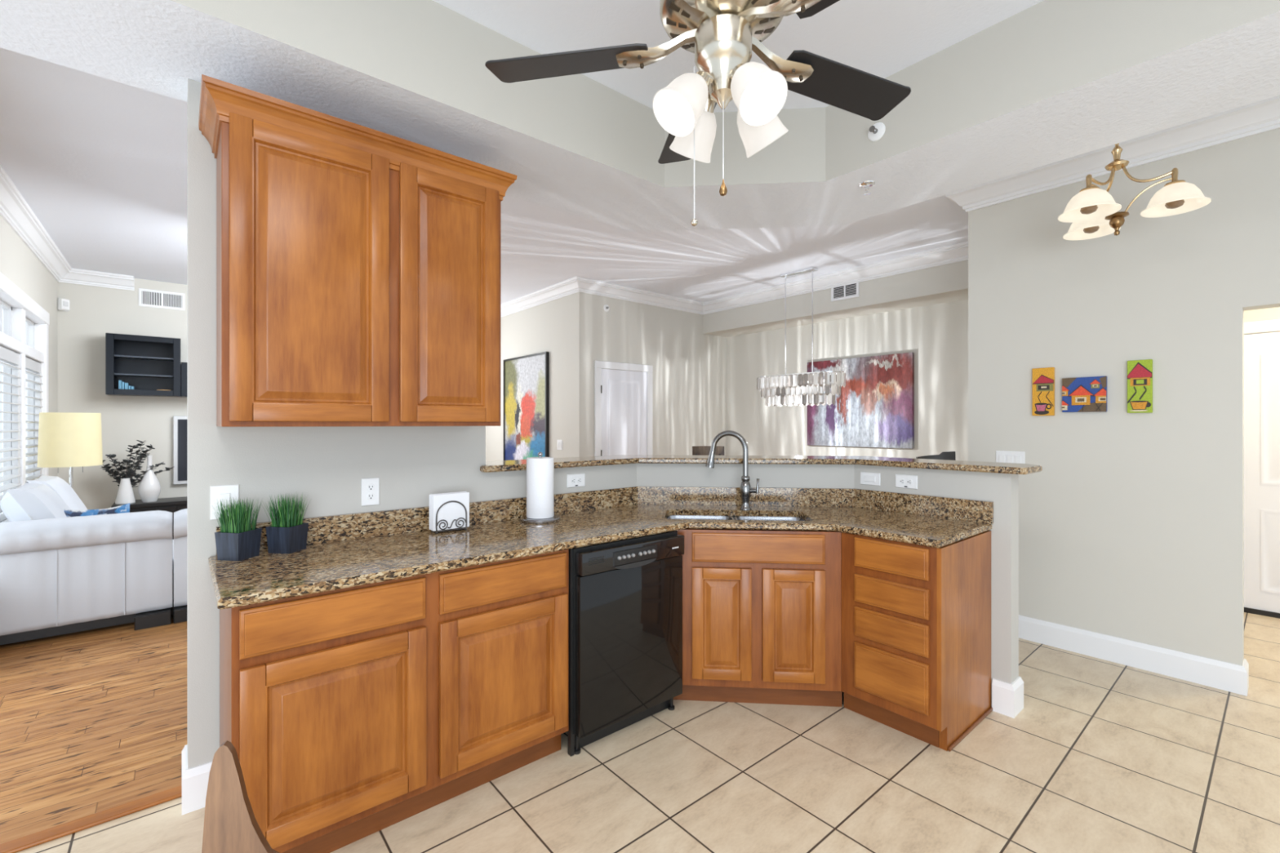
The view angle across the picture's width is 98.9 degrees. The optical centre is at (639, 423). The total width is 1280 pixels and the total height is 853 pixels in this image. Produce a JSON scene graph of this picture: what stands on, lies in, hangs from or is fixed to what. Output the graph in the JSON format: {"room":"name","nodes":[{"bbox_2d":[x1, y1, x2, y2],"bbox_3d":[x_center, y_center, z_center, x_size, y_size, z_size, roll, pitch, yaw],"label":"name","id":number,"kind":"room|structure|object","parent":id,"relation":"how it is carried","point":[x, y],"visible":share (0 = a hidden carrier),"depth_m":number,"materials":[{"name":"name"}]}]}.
{"room":"kitchen","nodes":[
{"label":"kitchen","id":0,"kind":"room"},
{"bbox_2d":[57,278,186,510],"bbox_3d":[-4.431,-0.115,7.206,4.650,3.020,0.100,0,0,-40],"label":"wall","id":1,"kind":"structure","parent":0,"point":[94,312],"depth_m":5.99,"materials":[{"name":"white paint"}]},
{"bbox_2d":[0,214,57,477],"bbox_3d":[-4.353,-0.115,3.567,0.120,3.020,5.566,0,0,-40],"label":"wall","id":2,"kind":"structure","parent":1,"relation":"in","point":[18,263],"depth_m":4.87,"materials":[{"name":"white paint"}]},
{"bbox_2d":[0,346,21,522],"bbox_3d":[-4.691,0.195,4.030,0.068,1.500,0.890,0,0,-40],"label":"plantation shutter","id":3,"kind":"object","parent":2,"relation":"attached to","point":[7,356],"visible":0.66,"depth_m":4.26,"materials":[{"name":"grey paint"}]},
{"bbox_2d":[0,271,48,522],"bbox_3d":[-4.656,-0.030,3.989,0.160,2.030,3.000,0,0,-40],"label":"window","id":4,"kind":"structure","parent":2,"relation":"attached to","point":[24,323],"depth_m":4.41,"materials":[{"name":"white paint"}]},
{"bbox_2d":[25,356,43,482],"bbox_3d":[-5.303,0.195,4.757,0.068,1.500,0.790,0,0,-40],"label":"plantation shutter","id":5,"kind":"object","parent":2,"relation":"attached to","point":[34,366],"visible":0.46,"depth_m":4.88,"materials":[{"name":"grey paint"}]},
{"bbox_2d":[57,297,69,311],"bbox_3d":[-6.048,-1.250,5.745,0.054,0.130,0.090,0,0,10],"label":"sensor","id":6,"kind":"object","parent":1,"relation":"attached to","point":[63,304],"visible":1,"depth_m":5.72,"materials":[{"name":"white plastic"}]},
{"bbox_2d":[0,164,134,290],"bbox_3d":[-4.082,-1.555,3.796,0.590,0.140,5.566,0,0,-40],"label":"crown molding","id":7,"kind":"structure","parent":1,"relation":"attached to","point":[15,210],"depth_m":4.74,"materials":[{"name":"white paint"}]},
{"bbox_2d":[105,333,180,397],"bbox_3d":[-5.482,-0.632,6.060,0.604,0.648,0.296,0,0,-40],"label":"upper cabinet","id":8,"kind":"object","parent":1,"relation":"attached to","point":[151,365],"visible":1,"depth_m":6.09,"materials":[{"name":"black paint"}]},
{"bbox_2d":[118,380,122,389],"bbox_3d":[-5.615,-0.399,5.913,0.022,0.135,0.100,0,0,-40],"label":"book","id":9,"kind":"object","parent":8,"relation":"in","point":[119,381],"visible":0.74,"depth_m":5.88,"materials":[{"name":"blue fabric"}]},
{"bbox_2d":[121,382,124,389],"bbox_3d":[-5.597,-0.391,5.928,0.018,0.120,0.100,0,0,-40],"label":"book","id":10,"kind":"object","parent":8,"relation":"in","point":[122,383],"visible":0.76,"depth_m":5.89,"materials":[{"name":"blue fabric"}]},
{"bbox_2d":[124,382,128,389],"bbox_3d":[-5.577,-0.386,5.945,0.026,0.110,0.100,0,0,-40],"label":"book","id":11,"kind":"object","parent":8,"relation":"in","point":[126,384],"visible":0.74,"depth_m":5.91,"materials":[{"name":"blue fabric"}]},
{"bbox_2d":[114,355,173,361],"bbox_3d":[-5.491,-0.726,6.071,0.560,0.016,0.242,0,0,-40],"label":"shelf","id":12,"kind":"object","parent":8,"relation":"attached to","point":[117,357],"depth_m":6.06,"materials":[{"name":"grey wood"}]},
{"bbox_2d":[114,373,173,378],"bbox_3d":[-5.491,-0.531,6.071,0.560,0.016,0.242,0,0,-40],"label":"shelf","id":13,"kind":"object","parent":8,"relation":"attached to","point":[117,375],"depth_m":6.09,"materials":[{"name":"grey wood"}]},
{"bbox_2d":[138,288,185,311],"bbox_3d":[-5.467,-1.420,6.262,0.400,0.200,0.008,0,0,-40],"label":"air vent","id":14,"kind":"object","parent":1,"relation":"in","point":[147,297],"visible":1,"depth_m":6.26,"materials":[{"name":"white metal"}]},
{"bbox_2d":[173,415,186,484],"bbox_3d":[-4.856,0.305,6.741,1.360,0.790,0.064,0,0,-40],"label":"television","id":15,"kind":"object","parent":1,"relation":"attached to","point":[180,423],"visible":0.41,"depth_m":6.32,"materials":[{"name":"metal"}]},
{"bbox_2d":[181,362,186,397],"bbox_3d":[-4.790,-0.500,6.643,1.200,0.385,0.296,0,0,-40],"label":"upper cabinet","id":16,"kind":"object","parent":1,"relation":"attached to","point":[184,365],"visible":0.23,"depth_m":6.16,"materials":[{"name":"black paint"}]},
{"bbox_2d":[186,78,485,768],"bbox_3d":[-1.258,0.075,2.412,1.134,2.640,0.190,0,0,-40],"label":"wall","id":17,"kind":"structure","parent":0,"point":[328,464],"depth_m":2.10,"materials":[{"name":"grey paint"}]},
{"bbox_2d":[181,744,212,814],"bbox_3d":[-1.364,1.320,2.323,0.892,0.150,0.224,0,0,-40],"label":"baseboard","id":18,"kind":"structure","parent":17,"relation":"attached to","point":[194,780],"depth_m":1.98,"materials":[{"name":"white paint"}]},
{"bbox_2d":[209,484,239,519],"bbox_3d":[-1.546,0.292,2.038,0.086,0.125,0.010,0,0,-40],"label":"light switch","id":19,"kind":"object","parent":17,"relation":"attached to","point":[224,492],"visible":0.73,"depth_m":2.03,"materials":[{"name":"white plastic"}]},
{"bbox_2d":[198,74,517,426],"bbox_3d":[-1.072,-0.538,2.193,1.079,1.096,0.380,0,0,-40],"label":"upper cabinet","id":20,"kind":"object","parent":17,"relation":"attached to","point":[358,266],"visible":1,"depth_m":1.99,"materials":[{"name":"brown wood"}]},
{"bbox_2d":[361,477,379,506],"bbox_3d":[-1.162,0.294,2.362,0.072,0.118,0.009,0,0,-40],"label":"wall outlet","id":21,"kind":"object","parent":17,"relation":"attached to","point":[370,486],"visible":1,"depth_m":2.36,"materials":[{"name":"white plastic"}]},
{"bbox_2d":[366,484,374,491],"bbox_3d":[-1.161,0.275,2.360,0.032,0.032,0.004,0,0,-40],"label":"receptacle","id":22,"kind":"object","parent":21,"relation":"attached to","point":[370,487],"depth_m":2.36,"materials":[{"name":"grey plastic"}]},
{"bbox_2d":[366,493,374,500],"bbox_3d":[-1.161,0.314,2.360,0.032,0.032,0.004,0,0,-40],"label":"receptacle","id":23,"kind":"object","parent":21,"relation":"attached to","point":[370,496],"depth_m":2.36,"materials":[{"name":"grey plastic"}]},
{"bbox_2d":[0,0,1044,304],"bbox_3d":[0.011,-1.675,3.867,9.000,0.100,11.100,0,0,-40],"label":"ceiling","id":24,"kind":"structure","parent":0,"point":[100,163],"depth_m":3.53,"materials":[{"name":"white paint"}]},
{"bbox_2d":[484,0,911,226],"bbox_3d":[0.256,-1.080,1.446,1.281,1.090,1.243,0,0,-40],"label":"ceiling fan","id":25,"kind":"object","parent":24,"relation":"hanging from","point":[722,35],"visible":1,"depth_m":1.48,"materials":[{"name":"silver metal"}]},
{"bbox_2d":[756,266,845,406],"bbox_3d":[1.694,-0.907,5.841,0.334,1.436,1.034,0,0,-40],"label":"crystal chandelier","id":26,"kind":"object","parent":24,"relation":"hanging from","point":[806,388],"visible":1,"depth_m":5.71,"materials":[{"name":"clear glass"}]},
{"bbox_2d":[485,293,573,461],"bbox_3d":[-1.693,-0.115,7.471,0.120,3.020,3.024,0,0,-40],"label":"wall","id":27,"kind":"structure","parent":0,"point":[548,326],"depth_m":6.65,"materials":[{"name":"white paint"}]},
{"bbox_2d":[503,351,549,460],"bbox_3d":[-1.496,-0.105,7.109,0.045,1.544,1.144,0,0,-40],"label":"framed painting","id":28,"kind":"object","parent":27,"relation":"attached to","point":[526,378],"visible":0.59,"depth_m":7.05,"materials":[{"name":"paint"}]},
{"bbox_2d":[556,440,562,449],"bbox_3d":[-0.954,0.252,6.493,0.010,0.118,0.115,0,0,-40],"label":"thermostat plate","id":29,"kind":"object","parent":27,"relation":"attached to","point":[559,442],"visible":1,"depth_m":6.49,"materials":[{"name":"white plastic"}]},
{"bbox_2d":[0,0,1279,231],"bbox_3d":[0.407,-1.435,0.441,5.190,0.380,5.350,0,0,-40],"label":"ceiling","id":30,"kind":"structure","parent":0,"point":[1052,81],"depth_m":2.18,"materials":[{"name":"white paint"}]},
{"bbox_2d":[858,180,875,195],"bbox_3d":[1.180,-1.219,2.844,0.080,0.052,0.079,0,0,-40],"label":"sprinkler","id":31,"kind":"object","parent":30,"relation":"attached to","point":[866,184],"visible":1,"depth_m":2.83,"materials":[{"name":"silver metal"}]},
{"bbox_2d":[867,122,885,142],"bbox_3d":[1.108,-1.388,2.589,0.046,0.086,0.085,0,0,-40],"label":"sprinkler","id":32,"kind":"object","parent":30,"relation":"attached to","point":[876,131],"visible":1,"depth_m":2.59,"materials":[{"name":"white plastic"}]},
{"bbox_2d":[1057,142,1211,240],"bbox_3d":[2.372,-1.278,2.669,0.588,0.694,0.569,0,0,-40],"label":"chandelier","id":33,"kind":"object","parent":30,"relation":"hanging from","point":[1093,212],"visible":0.84,"depth_m":2.64,"materials":[{"name":"white glass"}]},
{"bbox_2d":[0,612,1279,852],"bbox_3d":[0.011,1.443,3.867,9.000,0.104,11.100,0,0,-40],"label":"floor","id":34,"kind":"structure","parent":0,"point":[1100,755],"depth_m":2.18,"materials":[{"name":"beige tile"}]},
{"bbox_2d":[37,412,102,488],"bbox_3d":[-4.987,0.651,4.804,0.415,1.492,0.425,0,0,-40],"label":"floor lamp","id":35,"kind":"object","parent":34,"relation":"on","point":[65,439],"visible":0.73,"depth_m":4.67,"materials":[{"name":"beige fabric"}]},
{"bbox_2d":[0,785,182,852],"bbox_3d":[-2.191,1.388,1.685,1.220,0.014,0.070,0,0,-40],"label":"trim","id":36,"kind":"structure","parent":34,"relation":"on","point":[38,837],"depth_m":1.90,"materials":[{"name":"brown wood"}]},
{"bbox_2d":[0,474,186,644],"bbox_3d":[-3.670,0.901,4.398,1.945,0.987,1.544,0,0,-40],"label":"sofa","id":37,"kind":"object","parent":34,"relation":"on","point":[60,574],"visible":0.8,"depth_m":3.59,"materials":[{"name":"grey leather"}]},
{"bbox_2d":[0,481,70,521],"bbox_3d":[-4.172,0.665,3.834,0.240,0.550,0.620,-35,22,-35],"label":"cushion","id":38,"kind":"object","parent":37,"relation":"on","point":[33,500],"depth_m":3.64,"materials":[{"name":"white fabric"}]},
{"bbox_2d":[26,474,87,510],"bbox_3d":[-4.533,0.655,4.262,0.240,0.550,0.620,-33,20,-35],"label":"cushion","id":39,"kind":"object","parent":37,"relation":"on","point":[60,486],"depth_m":4.18,"materials":[{"name":"white fabric"}]},
{"bbox_2d":[63,509,98,517],"bbox_3d":[-3.984,0.783,3.796,0.208,0.419,0.331,0,0,45],"label":"throw pillow","id":40,"kind":"object","parent":37,"relation":"on","point":[68,513],"visible":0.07,"depth_m":3.88,"materials":[{"name":"blue fabric"}]},
{"bbox_2d":[97,502,129,515],"bbox_3d":[-3.871,0.791,3.996,0.248,0.389,0.228,0,0,40],"label":"throw pillow","id":41,"kind":"object","parent":37,"relation":"on","point":[125,508],"visible":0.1,"depth_m":4.04,"materials":[{"name":"blue fabric"}]},
{"bbox_2d":[111,496,186,539],"bbox_3d":[-4.849,1.123,6.476,2.000,0.545,0.455,0,0,-40],"label":"media console","id":42,"kind":"object","parent":34,"relation":"on","point":[172,504],"visible":0.06,"depth_m":5.95,"materials":[{"name":"black paint"}]},
{"bbox_2d":[115,478,135,504],"bbox_3d":[-5.489,0.716,5.836,0.160,0.268,0.160,0,0,-40],"label":"vase","id":43,"kind":"object","parent":42,"relation":"on","point":[125,495],"visible":0.99,"depth_m":5.80,"materials":[{"name":"white ceramic"}]},
{"bbox_2d":[100,440,173,487],"bbox_3d":[-5.444,0.478,5.904,0.639,0.604,0.169,0,0,-40],"label":"bouquet","id":44,"kind":"object","parent":43,"relation":"in","point":[131,473],"visible":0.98,"depth_m":5.87,"materials":[{"name":"grey plant"}]},
{"bbox_2d":[137,455,160,502],"bbox_3d":[-5.355,0.598,5.976,0.188,0.505,0.188,0,0,-40],"label":"vase","id":45,"kind":"object","parent":42,"relation":"on","point":[149,487],"visible":1,"depth_m":5.93,"materials":[{"name":"white ceramic"}]},
{"bbox_2d":[201,740,279,852],"bbox_3d":[-0.613,0.976,0.790,0.424,0.839,0.441,0,0,-14],"label":"dining chair","id":46,"kind":"object","parent":34,"relation":"on","point":[231,825],"visible":1,"depth_m":0.95,"materials":[{"name":"brown wood"}]},
{"bbox_2d":[219,549,568,852],"bbox_3d":[-0.921,0.959,2.153,1.137,0.872,0.620,0,0,-40],"label":"base cabinet","id":47,"kind":"object","parent":34,"relation":"on","point":[350,714],"visible":0.91,"depth_m":1.84,"materials":[{"name":"brown wood"}]},
{"bbox_2d":[567,530,684,756],"bbox_3d":[-0.213,0.961,2.678,0.614,0.868,0.640,0,0,-40],"label":"dishwasher","id":48,"kind":"object","parent":34,"relation":"on","point":[625,596],"visible":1,"depth_m":2.42,"materials":[{"name":"black plastic"}]},
{"bbox_2d":[692,445,724,455],"bbox_3d":[0.535,0.786,4.121,0.400,1.219,0.467,0,0,0],"label":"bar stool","id":49,"kind":"object","parent":34,"relation":"on","point":[697,450],"visible":0.16,"depth_m":4.31,"materials":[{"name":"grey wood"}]},
{"bbox_2d":[673,528,841,706],"bbox_3d":[0.599,0.959,2.940,1.149,0.872,0.580,0,0,5],"label":"base cabinet","id":50,"kind":"object","parent":34,"relation":"on","point":[762,609],"visible":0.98,"depth_m":2.66,"materials":[{"name":"brown wood"}]},
{"bbox_2d":[841,530,992,751],"bbox_3d":[1.333,0.959,2.654,0.617,0.872,0.484,0,0,-40],"label":"base cabinet","id":51,"kind":"object","parent":34,"relation":"on","point":[916,619],"visible":0.98,"depth_m":2.44,"materials":[{"name":"brown wood"}]},
{"bbox_2d":[208,486,993,609],"bbox_3d":[0.069,0.450,2.340,2.957,0.138,1.629,0,0,-40],"label":"countertop","id":52,"kind":"structure","parent":51,"relation":"on","point":[342,551],"depth_m":2.47,"materials":[{"name":"brown stone"}]},
{"bbox_2d":[211,496,262,561],"bbox_3d":[-1.457,0.377,1.984,0.141,0.221,0.133,0,0,10],"label":"potted grass","id":53,"kind":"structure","parent":52,"relation":"on","point":[236,540],"depth_m":1.95,"materials":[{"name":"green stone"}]},
{"bbox_2d":[214,528,262,561],"bbox_3d":[-1.457,0.437,1.987,0.098,0.100,0.098,0,0,10],"label":"pot","id":54,"kind":"object","parent":53,"relation":"attached to","point":[237,544],"depth_m":1.95,"materials":[{"name":"blue stone"}]},
{"bbox_2d":[261,492,308,554],"bbox_3d":[-1.349,0.377,2.096,0.150,0.221,0.152,0,0,8],"label":"potted grass","id":55,"kind":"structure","parent":52,"relation":"on","point":[287,535],"depth_m":2.06,"materials":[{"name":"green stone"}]},
{"bbox_2d":[265,522,308,554],"bbox_3d":[-1.349,0.437,2.094,0.098,0.100,0.098,0,0,8],"label":"pot","id":56,"kind":"object","parent":55,"relation":"attached to","point":[286,538],"depth_m":2.05,"materials":[{"name":"blue stone"}]},
{"bbox_2d":[431,500,466,533],"bbox_3d":[-0.868,0.417,2.488,0.144,0.140,0.068,0,0,-40],"label":"napkin holder","id":57,"kind":"object","parent":52,"relation":"on","point":[461,504],"visible":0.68,"depth_m":2.46,"materials":[{"name":"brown metal"}]},
{"bbox_2d":[429,491,469,531],"bbox_3d":[-0.866,0.395,2.490,0.168,0.160,0.053,0,0,-40],"label":"napkin stack","id":58,"kind":"object","parent":57,"relation":"in","point":[451,511],"visible":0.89,"depth_m":2.46,"materials":[{"name":"white paper"}]},
{"bbox_2d":[520,452,559,524],"bbox_3d":[-0.501,0.315,2.749,0.200,0.345,0.200,0,0,-40],"label":"paper towel holder","id":59,"kind":"object","parent":52,"relation":"on","point":[555,518],"visible":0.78,"depth_m":2.68,"materials":[{"name":"silver metal"}]},
{"bbox_2d":[526,457,554,519],"bbox_3d":[-0.501,0.319,2.749,0.136,0.296,0.136,0,0,-40],"label":"paper towel roll","id":60,"kind":"object","parent":59,"relation":"on","point":[540,471],"visible":0.98,"depth_m":2.69,"materials":[{"name":"white paper"}]},
{"bbox_2d":[706,430,759,511],"bbox_3d":[0.527,0.263,3.130,0.311,0.448,0.068,0,0,23],"label":"faucet","id":61,"kind":"object","parent":52,"relation":"on","point":[746,491],"visible":1,"depth_m":3.09,"materials":[{"name":"grey metal"}]},
{"bbox_2d":[666,515,805,530],"bbox_3d":[0.512,0.616,2.923,0.790,0.190,0.356,0,0,5],"label":"sink","id":62,"kind":"object","parent":52,"relation":"in","point":[670,517],"visible":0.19,"depth_m":3.07,"materials":[{"name":"silver metal"}]},
{"bbox_2d":[666,515,734,529],"bbox_3d":[0.321,0.615,2.939,0.380,0.188,0.348,0,0,5],"label":"basin","id":63,"kind":"object","parent":62,"relation":"in","point":[671,517],"depth_m":3.09,"materials":[{"name":"silver metal"}]},
{"bbox_2d":[734,515,805,530],"bbox_3d":[0.703,0.615,2.906,0.380,0.188,0.348,0,0,5],"label":"basin","id":64,"kind":"object","parent":62,"relation":"in","point":[736,517],"depth_m":3.06,"materials":[{"name":"silver metal"}]},
{"bbox_2d":[915,451,955,460],"bbox_3d":[2.061,0.795,3.701,0.400,1.201,0.467,0,0,10],"label":"bar stool","id":65,"kind":"object","parent":34,"relation":"on","point":[949,455],"visible":0.1,"depth_m":3.88,"materials":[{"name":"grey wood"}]},
{"bbox_2d":[573,292,726,457],"bbox_3d":[0.272,-0.115,7.071,2.610,3.020,0.120,0,0,-40],"label":"wall","id":66,"kind":"structure","parent":0,"point":[689,374],"depth_m":7.00,"materials":[{"name":"white paint"}]},
{"bbox_2d":[603,304,608,311],"bbox_3d":[-0.382,-1.359,6.415,0.086,0.086,0.040,0,0,-40],"label":"sprinkler","id":67,"kind":"object","parent":66,"relation":"attached to","point":[606,307],"visible":1,"depth_m":6.42,"materials":[{"name":"white plastic"}]},
{"bbox_2d":[594,360,653,456],"bbox_3d":[-0.184,0.333,6.597,0.880,2.125,0.042,0,0,-40],"label":"door","id":68,"kind":"structure","parent":66,"relation":"in","point":[623,399],"depth_m":6.57,"materials":[{"name":"white paint"}]},
{"bbox_2d":[485,462,1018,706],"bbox_3d":[0.522,0.816,3.044,2.700,1.158,0.770,0,0,2],"label":"wall","id":69,"kind":"structure","parent":0,"point":[1001,489],"depth_m":2.87,"materials":[{"name":"grey paint"}]},
{"bbox_2d":[216,486,637,555],"bbox_3d":[-0.788,0.434,2.669,2.025,0.106,0.020,0,0,-40],"label":"backsplash","id":70,"kind":"structure","parent":69,"relation":"attached to","point":[326,529],"depth_m":2.48,"materials":[{"name":"brown stone"}]},
{"bbox_2d":[566,473,585,488],"bbox_3d":[-0.354,0.316,3.043,0.118,0.072,0.009,0,0,-40],"label":"wall outlet","id":71,"kind":"object","parent":69,"relation":"attached to","point":[572,480],"visible":1,"depth_m":3.04,"materials":[{"name":"white plastic"}]},
{"bbox_2d":[571,477,576,484],"bbox_3d":[-0.368,0.316,3.029,0.032,0.032,0.004,0,0,-40],"label":"receptacle","id":72,"kind":"object","parent":71,"relation":"attached to","point":[573,479],"depth_m":3.03,"materials":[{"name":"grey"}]},
{"bbox_2d":[577,477,582,483],"bbox_3d":[-0.338,0.316,3.054,0.032,0.032,0.004,0,0,-40],"label":"receptacle","id":73,"kind":"object","parent":71,"relation":"attached to","point":[579,479],"depth_m":3.05,"materials":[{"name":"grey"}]},
{"bbox_2d":[637,486,853,506],"bbox_3d":[0.619,0.434,3.264,1.287,0.105,0.020,0,0,5],"label":"backsplash","id":74,"kind":"structure","parent":69,"relation":"attached to","point":[766,496],"depth_m":3.26,"materials":[{"name":"brown stone"}]},
{"bbox_2d":[480,454,1042,474],"bbox_3d":[0.536,0.221,3.086,2.920,0.032,0.985,0,0,3],"label":"countertop","id":75,"kind":"structure","parent":69,"relation":"on","point":[568,462],"depth_m":3.09,"materials":[{"name":"brown stone"}]},
{"bbox_2d":[860,471,880,485],"bbox_3d":[1.320,0.316,3.142,0.010,0.072,0.118,0,0,-40],"label":"light switch","id":76,"kind":"object","parent":69,"relation":"attached to","point":[866,478],"visible":1,"depth_m":3.13,"materials":[{"name":"white plastic"}]},
{"bbox_2d":[895,474,917,488],"bbox_3d":[1.452,0.316,2.986,0.009,0.072,0.118,0,0,-40],"label":"wall outlet","id":77,"kind":"object","parent":69,"relation":"attached to","point":[910,482],"visible":1,"depth_m":2.98,"materials":[{"name":"white plastic"}]},
{"bbox_2d":[899,478,905,484],"bbox_3d":[1.438,0.316,3.000,0.004,0.032,0.032,0,0,-40],"label":"receptacle","id":78,"kind":"object","parent":77,"relation":"attached to","point":[902,481],"depth_m":3.00,"materials":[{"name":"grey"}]},
{"bbox_2d":[906,479,912,484],"bbox_3d":[1.463,0.316,2.970,0.004,0.032,0.032,0,0,-40],"label":"receptacle","id":79,"kind":"object","parent":77,"relation":"attached to","point":[909,482],"depth_m":2.97,"materials":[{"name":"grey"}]},
{"bbox_2d":[853,488,993,524],"bbox_3d":[1.485,0.434,2.938,0.020,0.106,0.720,0,0,-40],"label":"backsplash","id":80,"kind":"structure","parent":69,"relation":"attached to","point":[971,510],"depth_m":2.89,"materials":[{"name":"brown stone"}]},
{"bbox_2d":[991,676,1023,718],"bbox_3d":[1.550,1.319,2.967,0.149,0.152,0.860,0,0,-40],"label":"baseboard","id":81,"kind":"structure","parent":69,"relation":"attached to","point":[1007,699],"depth_m":2.63,"materials":[{"name":"white paint"}]},
{"bbox_2d":[702,259,968,461],"bbox_3d":[2.288,-0.115,6.252,0.583,3.020,3.732,0,0,-40],"label":"wall","id":82,"kind":"structure","parent":0,"point":[923,313],"depth_m":6.12,"materials":[{"name":"white paint"}]},
{"bbox_2d":[500,241,968,317],"bbox_3d":[0.277,-1.558,6.687,7.044,0.135,1.919,0,0,21],"label":"crown molding","id":83,"kind":"structure","parent":82,"relation":"attached to","point":[958,252],"depth_m":6.33,"materials":[{"name":"white paint"}]},
{"bbox_2d":[831,282,858,302],"bbox_3d":[2.204,-1.440,5.892,0.009,0.200,0.320,0,0,-40],"label":"air vent","id":84,"kind":"object","parent":82,"relation":"in","point":[851,291],"visible":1,"depth_m":5.88,"materials":[{"name":"white metal"}]},
{"bbox_2d":[807,352,914,448],"bbox_3d":[2.486,-0.245,6.279,0.045,1.020,1.270,0,0,-40],"label":"canvas painting","id":85,"kind":"object","parent":82,"relation":"attached to","point":[875,406],"visible":0.94,"depth_m":6.14,"materials":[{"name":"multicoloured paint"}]},
{"bbox_2d":[968,128,1279,665],"bbox_3d":[3.990,-0.115,3.257,1.900,3.020,3.040,0,0,-40],"label":"wall","id":86,"kind":"structure","parent":0,"point":[1131,525],"depth_m":3.15,"materials":[{"name":"white paint"}]},
{"bbox_2d":[995,450,1025,463],"bbox_3d":[2.442,0.240,3.611,0.010,0.118,0.165,0,0,-40],"label":"light switch","id":87,"kind":"object","parent":86,"relation":"attached to","point":[1002,456],"visible":0.64,"depth_m":3.60,"materials":[{"name":"white plastic"}]},
{"bbox_2d":[1031,367,1054,415],"bbox_3d":[2.554,-0.202,3.465,0.025,0.302,0.114,0,0,-40],"label":"picture","id":88,"kind":"object","parent":86,"relation":"attached to","point":[1042,379],"visible":1,"depth_m":3.46,"materials":[{"name":"paint"}]},
{"bbox_2d":[1062,376,1106,412],"bbox_3d":[2.684,-0.176,3.308,0.028,0.210,0.212,0,0,-40],"label":"picture","id":89,"kind":"object","parent":86,"relation":"attached to","point":[1079,394],"visible":1,"depth_m":3.30,"materials":[{"name":"paint"}]},
{"bbox_2d":[944,95,1279,213],"bbox_3d":[3.271,-1.550,2.733,0.375,0.150,3.165,0,0,-40],"label":"crown molding","id":90,"kind":"structure","parent":86,"relation":"attached to","point":[1263,116],"depth_m":3.09,"materials":[{"name":"white paint"}]},
{"bbox_2d":[1018,614,1248,696],"bbox_3d":[2.747,1.323,3.359,0.164,0.145,1.318,0,0,-40],"label":"baseboard","id":91,"kind":"structure","parent":86,"relation":"attached to","point":[1222,675],"depth_m":3.11,"materials":[{"name":"white paint"}]},
{"bbox_2d":[1127,359,1152,413],"bbox_3d":[2.847,-0.212,3.117,0.025,0.300,0.106,0,0,-40],"label":"picture","id":92,"kind":"object","parent":86,"relation":"attached to","point":[1140,372],"visible":1,"depth_m":3.11,"materials":[{"name":"paint"}]},
{"bbox_2d":[1244,306,1279,334],"bbox_3d":[4.766,-0.115,3.826,0.100,3.020,2.910,0,0,-40],"label":"wall","id":93,"kind":"structure","parent":0,"point":[1271,313],"depth_m":4.00,"materials":[{"name":"white paint"}]},
{"bbox_2d":[1244,319,1279,618],"bbox_3d":[4.772,0.323,3.727,0.042,2.145,1.090,0,0,-40],"label":"door","id":94,"kind":"structure","parent":93,"relation":"in","point":[1261,350],"depth_m":3.99,"materials":[{"name":"white paint"}]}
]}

